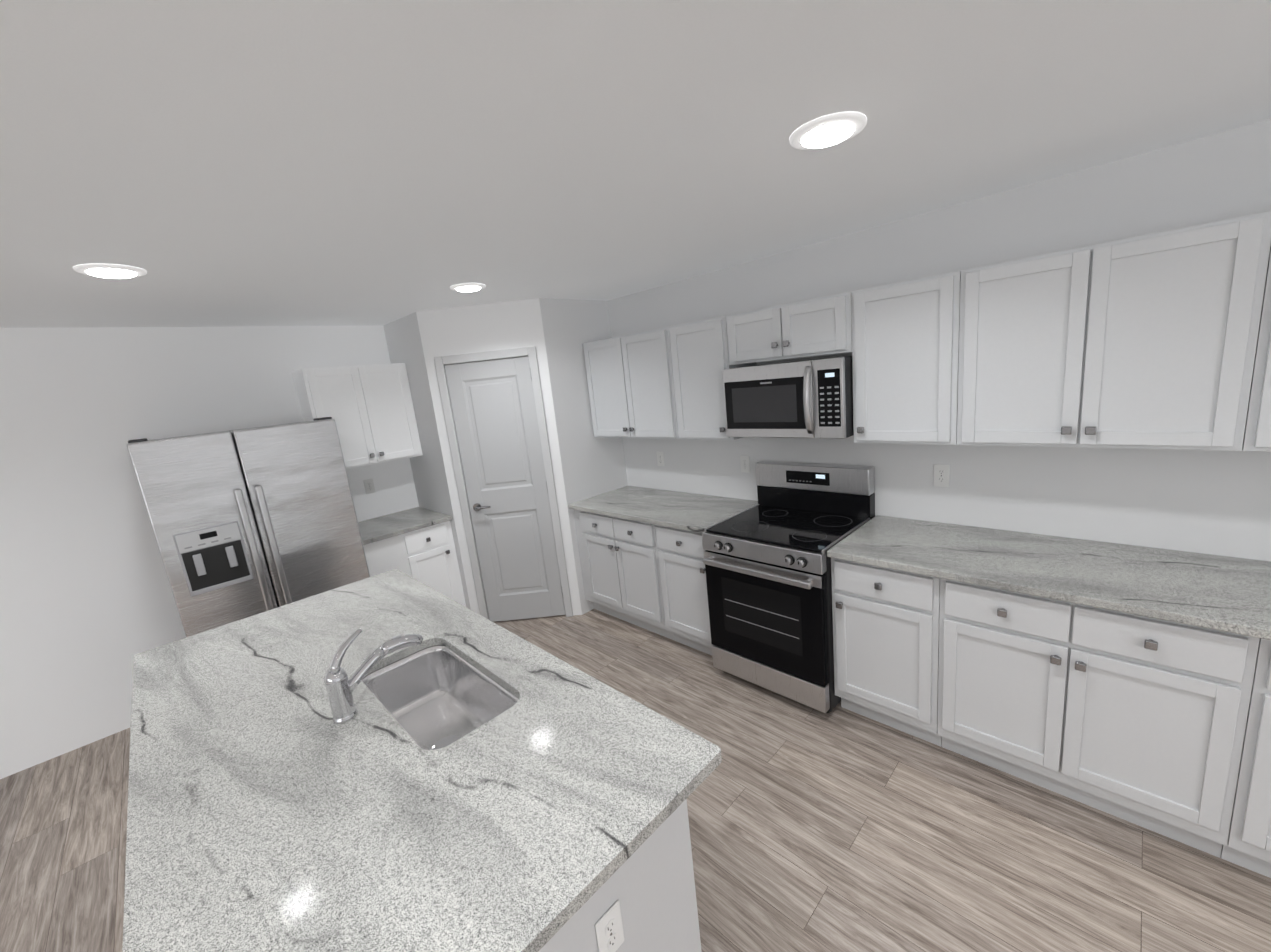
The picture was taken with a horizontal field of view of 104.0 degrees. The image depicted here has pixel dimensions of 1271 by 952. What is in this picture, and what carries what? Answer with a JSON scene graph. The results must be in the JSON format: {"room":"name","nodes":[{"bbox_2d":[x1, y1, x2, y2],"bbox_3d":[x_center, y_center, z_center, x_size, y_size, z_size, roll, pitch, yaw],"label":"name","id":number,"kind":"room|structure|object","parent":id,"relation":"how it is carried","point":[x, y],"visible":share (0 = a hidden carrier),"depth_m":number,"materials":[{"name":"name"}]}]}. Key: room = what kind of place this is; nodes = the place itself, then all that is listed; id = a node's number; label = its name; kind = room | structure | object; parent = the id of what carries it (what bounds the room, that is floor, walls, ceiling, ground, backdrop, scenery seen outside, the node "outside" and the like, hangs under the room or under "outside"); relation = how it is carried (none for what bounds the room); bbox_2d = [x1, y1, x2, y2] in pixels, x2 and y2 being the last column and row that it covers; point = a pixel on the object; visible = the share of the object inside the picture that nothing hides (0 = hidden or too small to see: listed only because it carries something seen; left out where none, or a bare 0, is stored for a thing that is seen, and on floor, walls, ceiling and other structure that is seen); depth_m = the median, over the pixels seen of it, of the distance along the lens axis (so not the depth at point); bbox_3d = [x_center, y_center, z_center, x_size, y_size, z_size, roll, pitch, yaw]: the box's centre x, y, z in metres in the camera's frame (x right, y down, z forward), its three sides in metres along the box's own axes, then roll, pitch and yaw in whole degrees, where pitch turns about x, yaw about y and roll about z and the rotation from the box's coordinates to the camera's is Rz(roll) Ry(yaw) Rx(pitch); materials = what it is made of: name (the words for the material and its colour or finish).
{"room":"kitchen","nodes":[
{"label":"kitchen","id":0,"kind":"room"},
{"bbox_2d":[0,326,542,778],"bbox_3d":[-3.674,0.497,2.568,0.100,2.420,7.500,6,16,45],"label":"wall","id":1,"kind":"structure","parent":0,"point":[88,610],"depth_m":2.96,"materials":[{"name":"paint"}]},
{"bbox_2d":[292,363,422,468],"bbox_3d":[-2.070,-0.455,3.751,0.348,0.725,0.689,6,16,45],"label":"upper cabinet","id":2,"kind":"object","parent":1,"relation":"attached to","point":[369,409],"visible":0.94,"depth_m":3.64,"materials":[{"name":"white wood"}]},
{"bbox_2d":[363,478,374,493],"bbox_3d":[-2.135,0.082,3.983,0.007,0.115,0.070,6,16,45],"label":"outlet","id":3,"kind":"object","parent":1,"relation":"attached to","point":[369,486],"visible":1,"depth_m":3.98,"materials":[{"name":"white plastic"}]},
{"bbox_2d":[383,312,470,609],"bbox_3d":[-1.625,-0.014,4.014,0.670,2.420,0.100,6,16,45],"label":"wall","id":4,"kind":"structure","parent":0,"point":[403,339],"depth_m":3.83,"materials":[{"name":"paint"}]},
{"bbox_2d":[416,298,581,615],"bbox_3d":[-0.988,-0.035,3.784,0.877,2.420,0.100,-6,11,1],"label":"wall","id":5,"kind":"structure","parent":0,"point":[481,328],"depth_m":3.55,"materials":[{"name":"paint"}]},
{"bbox_2d":[434,346,572,619],"bbox_3d":[-0.972,0.124,3.808,0.734,2.097,0.116,-6,11,1],"label":"door frame","id":6,"kind":"structure","parent":5,"relation":"attached to","point":[441,362],"depth_m":3.70,"materials":[{"name":"white wood"}]},
{"bbox_2d":[445,356,564,621],"bbox_3d":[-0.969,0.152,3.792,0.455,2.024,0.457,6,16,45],"label":"pantry door","id":7,"kind":"structure","parent":5,"relation":"in","point":[507,492],"depth_m":3.76,"materials":[{"name":"white wood"}]},
{"bbox_2d":[539,298,627,614],"bbox_3d":[-0.359,-0.143,3.982,0.100,2.420,0.650,6,16,45],"label":"wall","id":8,"kind":"structure","parent":0,"point":[592,466],"depth_m":3.80,"materials":[{"name":"paint"}]},
{"bbox_2d":[0,568,1270,951],"bbox_3d":[-0.588,1.978,-0.087,8.400,0.060,7.600,6,16,45],"label":"floor","id":9,"kind":"structure","parent":0,"point":[838,828],"depth_m":1.92,"materials":[{"name":"brown wood"}]},
{"bbox_2d":[127,417,369,636],"bbox_3d":[-2.330,0.560,3.153,0.903,1.747,0.912,6,16,45],"label":"refrigerator","id":10,"kind":"object","parent":9,"relation":"on","point":[247,522],"visible":0.6,"depth_m":2.75,"materials":[{"name":"grey metal"}]},
{"bbox_2d":[363,521,465,606],"bbox_3d":[-1.831,0.820,3.903,0.644,0.881,0.689,6,16,45],"label":"base cabinet","id":11,"kind":"object","parent":9,"relation":"on","point":[427,556],"visible":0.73,"depth_m":3.73,"materials":[{"name":"white wood"}]},
{"bbox_2d":[358,507,451,544],"bbox_3d":[-1.880,0.374,3.813,0.642,0.032,0.689,6,16,45],"label":"countertop","id":12,"kind":"structure","parent":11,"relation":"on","point":[372,530],"depth_m":3.76,"materials":[{"name":"stone"}]},
{"bbox_2d":[538,799,701,951],"bbox_3d":[-0.250,1.170,1.338,0.580,0.880,0.635,6,16,45],"label":"base cabinet","id":13,"kind":"object","parent":9,"relation":"on","point":[649,884],"visible":0.1,"depth_m":1.17,"materials":[{"name":"white wood"}]},
{"bbox_2d":[122,569,721,951],"bbox_3d":[-0.925,0.715,1.626,2.190,0.032,1.050,6,16,45],"label":"countertop","id":14,"kind":"structure","parent":13,"relation":"on","point":[272,807],"depth_m":1.17,"materials":[{"name":"stone"}]},
{"bbox_2d":[324,628,422,724],"bbox_3d":[-0.802,0.576,1.536,0.067,0.248,0.291,6,16,45],"label":"faucet","id":15,"kind":"object","parent":14,"relation":"on","point":[340,687],"visible":1,"depth_m":1.47,"materials":[{"name":"silver metal"}]},
{"bbox_2d":[362,645,518,749],"bbox_3d":[-0.639,0.808,1.638,0.694,0.210,0.354,6,16,45],"label":"sink","id":16,"kind":"object","parent":14,"relation":"in","point":[434,697],"visible":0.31,"depth_m":1.82,"materials":[{"name":"silver metal"}]},
{"bbox_2d":[595,900,623,951],"bbox_3d":[-0.056,1.014,1.100,0.007,0.115,0.070,6,16,45],"label":"outlet","id":17,"kind":"object","parent":13,"relation":"attached to","point":[609,931],"visible":1,"depth_m":1.10,"materials":[{"name":"white plastic"}]},
{"bbox_2d":[573,509,673,639],"bbox_3d":[0.060,0.640,3.794,0.857,0.881,0.644,6,16,45],"label":"base cabinet","id":18,"kind":"object","parent":9,"relation":"on","point":[619,560],"visible":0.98,"depth_m":3.54,"materials":[{"name":"white wood"}]},
{"bbox_2d":[568,486,757,532],"bbox_3d":[0.171,0.209,3.546,1.305,0.032,0.642,6,16,45],"label":"countertop","id":19,"kind":"structure","parent":18,"relation":"on","point":[697,513],"depth_m":3.42,"materials":[{"name":"stone"}]},
{"bbox_2d":[655,525,711,654],"bbox_3d":[0.520,0.684,3.332,0.446,0.881,0.644,6,16,45],"label":"base cabinet","id":20,"kind":"object","parent":9,"relation":"on","point":[683,584],"visible":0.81,"depth_m":3.14,"materials":[{"name":"white wood"}]},
{"bbox_2d":[702,461,874,712],"bbox_3d":[0.875,0.582,2.854,0.706,1.195,0.733,6,16,45],"label":"range","id":21,"kind":"object","parent":9,"relation":"on","point":[766,561],"visible":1,"depth_m":2.69,"materials":[{"name":"grey metal"}]},
{"bbox_2d":[831,558,941,746],"bbox_3d":[1.344,0.764,2.505,0.462,0.881,0.644,6,16,45],"label":"base cabinet","id":22,"kind":"object","parent":9,"relation":"on","point":[886,641],"visible":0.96,"depth_m":2.29,"materials":[{"name":"white wood"}]},
{"bbox_2d":[937,578,1259,857],"bbox_3d":[1.802,0.808,2.044,0.837,0.881,0.644,6,16,45],"label":"base cabinet","id":23,"kind":"object","parent":9,"relation":"on","point":[1139,720],"visible":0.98,"depth_m":1.78,"materials":[{"name":"white wood"}]},
{"bbox_2d":[827,515,1270,639],"bbox_3d":[2.020,0.388,1.689,2.516,0.032,0.642,6,16,45],"label":"countertop","id":24,"kind":"structure","parent":23,"relation":"on","point":[1224,593],"depth_m":1.91,"materials":[{"name":"stone"}]},
{"bbox_2d":[1221,638,1270,877],"bbox_3d":[2.258,0.852,1.587,0.453,0.881,0.644,6,16,45],"label":"base cabinet","id":25,"kind":"object","parent":9,"relation":"on","point":[1248,846],"visible":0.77,"depth_m":1.54,"materials":[{"name":"white wood"}]},
{"bbox_2d":[0,0,1270,327],"bbox_3d":[-0.846,-0.440,-0.577,8.400,0.060,7.600,6,16,45],"label":"ceiling","id":26,"kind":"structure","parent":0,"point":[280,162],"depth_m":1.24,"materials":[{"name":"paint"}]},
{"bbox_2d":[73,264,146,278],"bbox_3d":[-1.997,-0.773,1.894,0.198,0.024,0.198,6,16,45],"label":"recessed light","id":27,"kind":"object","parent":26,"relation":"in","point":[115,271],"visible":1,"depth_m":1.86,"materials":[{"name":"white plastic"}]},
{"bbox_2d":[450,283,485,291],"bbox_3d":[-0.964,-1.080,2.865,0.198,0.024,0.198,6,16,45],"label":"recessed light","id":28,"kind":"object","parent":26,"relation":"in","point":[468,287],"visible":1,"depth_m":2.82,"materials":[{"name":"white plastic"}]},
{"bbox_2d":[790,112,866,149],"bbox_3d":[0.528,-0.936,1.366,0.198,0.024,0.198,6,16,45],"label":"recessed light","id":29,"kind":"object","parent":26,"relation":"in","point":[827,130],"visible":1,"depth_m":1.33,"materials":[{"name":"white plastic"}]},
{"bbox_2d":[608,119,1270,560],"bbox_3d":[1.918,-0.028,2.215,8.400,2.420,0.100,6,16,45],"label":"wall","id":30,"kind":"structure","parent":0,"point":[1202,501],"depth_m":2.21,"materials":[{"name":"paint"}]},
{"bbox_2d":[583,327,678,438],"bbox_3d":[0.032,-0.655,3.634,0.867,0.725,0.348,6,16,45],"label":"upper cabinet","id":31,"kind":"object","parent":30,"relation":"attached to","point":[630,385],"visible":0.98,"depth_m":3.49,"materials":[{"name":"white wood"}]},
{"bbox_2d":[656,452,664,465],"bbox_3d":[0.195,-0.133,3.884,0.070,0.115,0.007,6,16,45],"label":"electrical outlet","id":32,"kind":"object","parent":30,"relation":"attached to","point":[660,458],"visible":1,"depth_m":3.88,"materials":[{"name":"white plastic"}]},
{"bbox_2d":[669,316,755,439],"bbox_3d":[0.492,-0.611,3.172,0.436,0.725,0.348,6,16,45],"label":"upper cabinet","id":33,"kind":"object","parent":30,"relation":"attached to","point":[699,356],"visible":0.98,"depth_m":3.07,"materials":[{"name":"white wood"}]},
{"bbox_2d":[740,455,749,472],"bbox_3d":[0.737,-0.081,3.340,0.070,0.115,0.007,6,16,45],"label":"electrical outlet","id":34,"kind":"object","parent":30,"relation":"attached to","point":[745,463],"visible":1,"depth_m":3.34,"materials":[{"name":"white plastic"}]},
{"bbox_2d":[726,292,851,364],"bbox_3d":[0.875,-0.790,2.721,0.712,0.278,0.348,6,16,45],"label":"upper cabinet","id":35,"kind":"object","parent":30,"relation":"attached to","point":[816,327],"visible":0.96,"depth_m":2.58,"materials":[{"name":"white wood"}]},
{"bbox_2d":[722,356,853,438],"bbox_3d":[0.878,-0.433,2.749,0.692,0.392,0.457,6,16,45],"label":"microwave","id":36,"kind":"object","parent":35,"relation":"attached to","point":[813,398],"visible":1,"depth_m":2.58,"materials":[{"name":"grey metal"}]},
{"bbox_2d":[851,271,960,444],"bbox_3d":[1.306,-0.532,2.355,0.444,0.725,0.348,6,16,45],"label":"upper cabinet","id":37,"kind":"object","parent":30,"relation":"attached to","point":[905,351],"visible":0.98,"depth_m":2.24,"materials":[{"name":"white wood"}]},
{"bbox_2d":[934,464,949,486],"bbox_3d":[1.554,-0.002,2.520,0.070,0.115,0.007,6,16,45],"label":"electrical outlet","id":38,"kind":"object","parent":30,"relation":"attached to","point":[941,475],"visible":1,"depth_m":2.52,"materials":[{"name":"white plastic"}]},
{"bbox_2d":[957,211,1270,450],"bbox_3d":[1.746,-0.490,1.914,0.800,0.725,0.348,6,16,45],"label":"upper cabinet","id":39,"kind":"object","parent":30,"relation":"attached to","point":[1146,342],"visible":1,"depth_m":1.75,"materials":[{"name":"white wood"}]},
{"bbox_2d":[1242,246,1270,450],"bbox_3d":[2.190,-0.447,1.468,0.458,0.725,0.348,6,16,45],"label":"upper cabinet","id":40,"kind":"object","parent":30,"relation":"attached to","point":[1257,434],"visible":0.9,"depth_m":1.55,"materials":[{"name":"white wood"}]}
]}

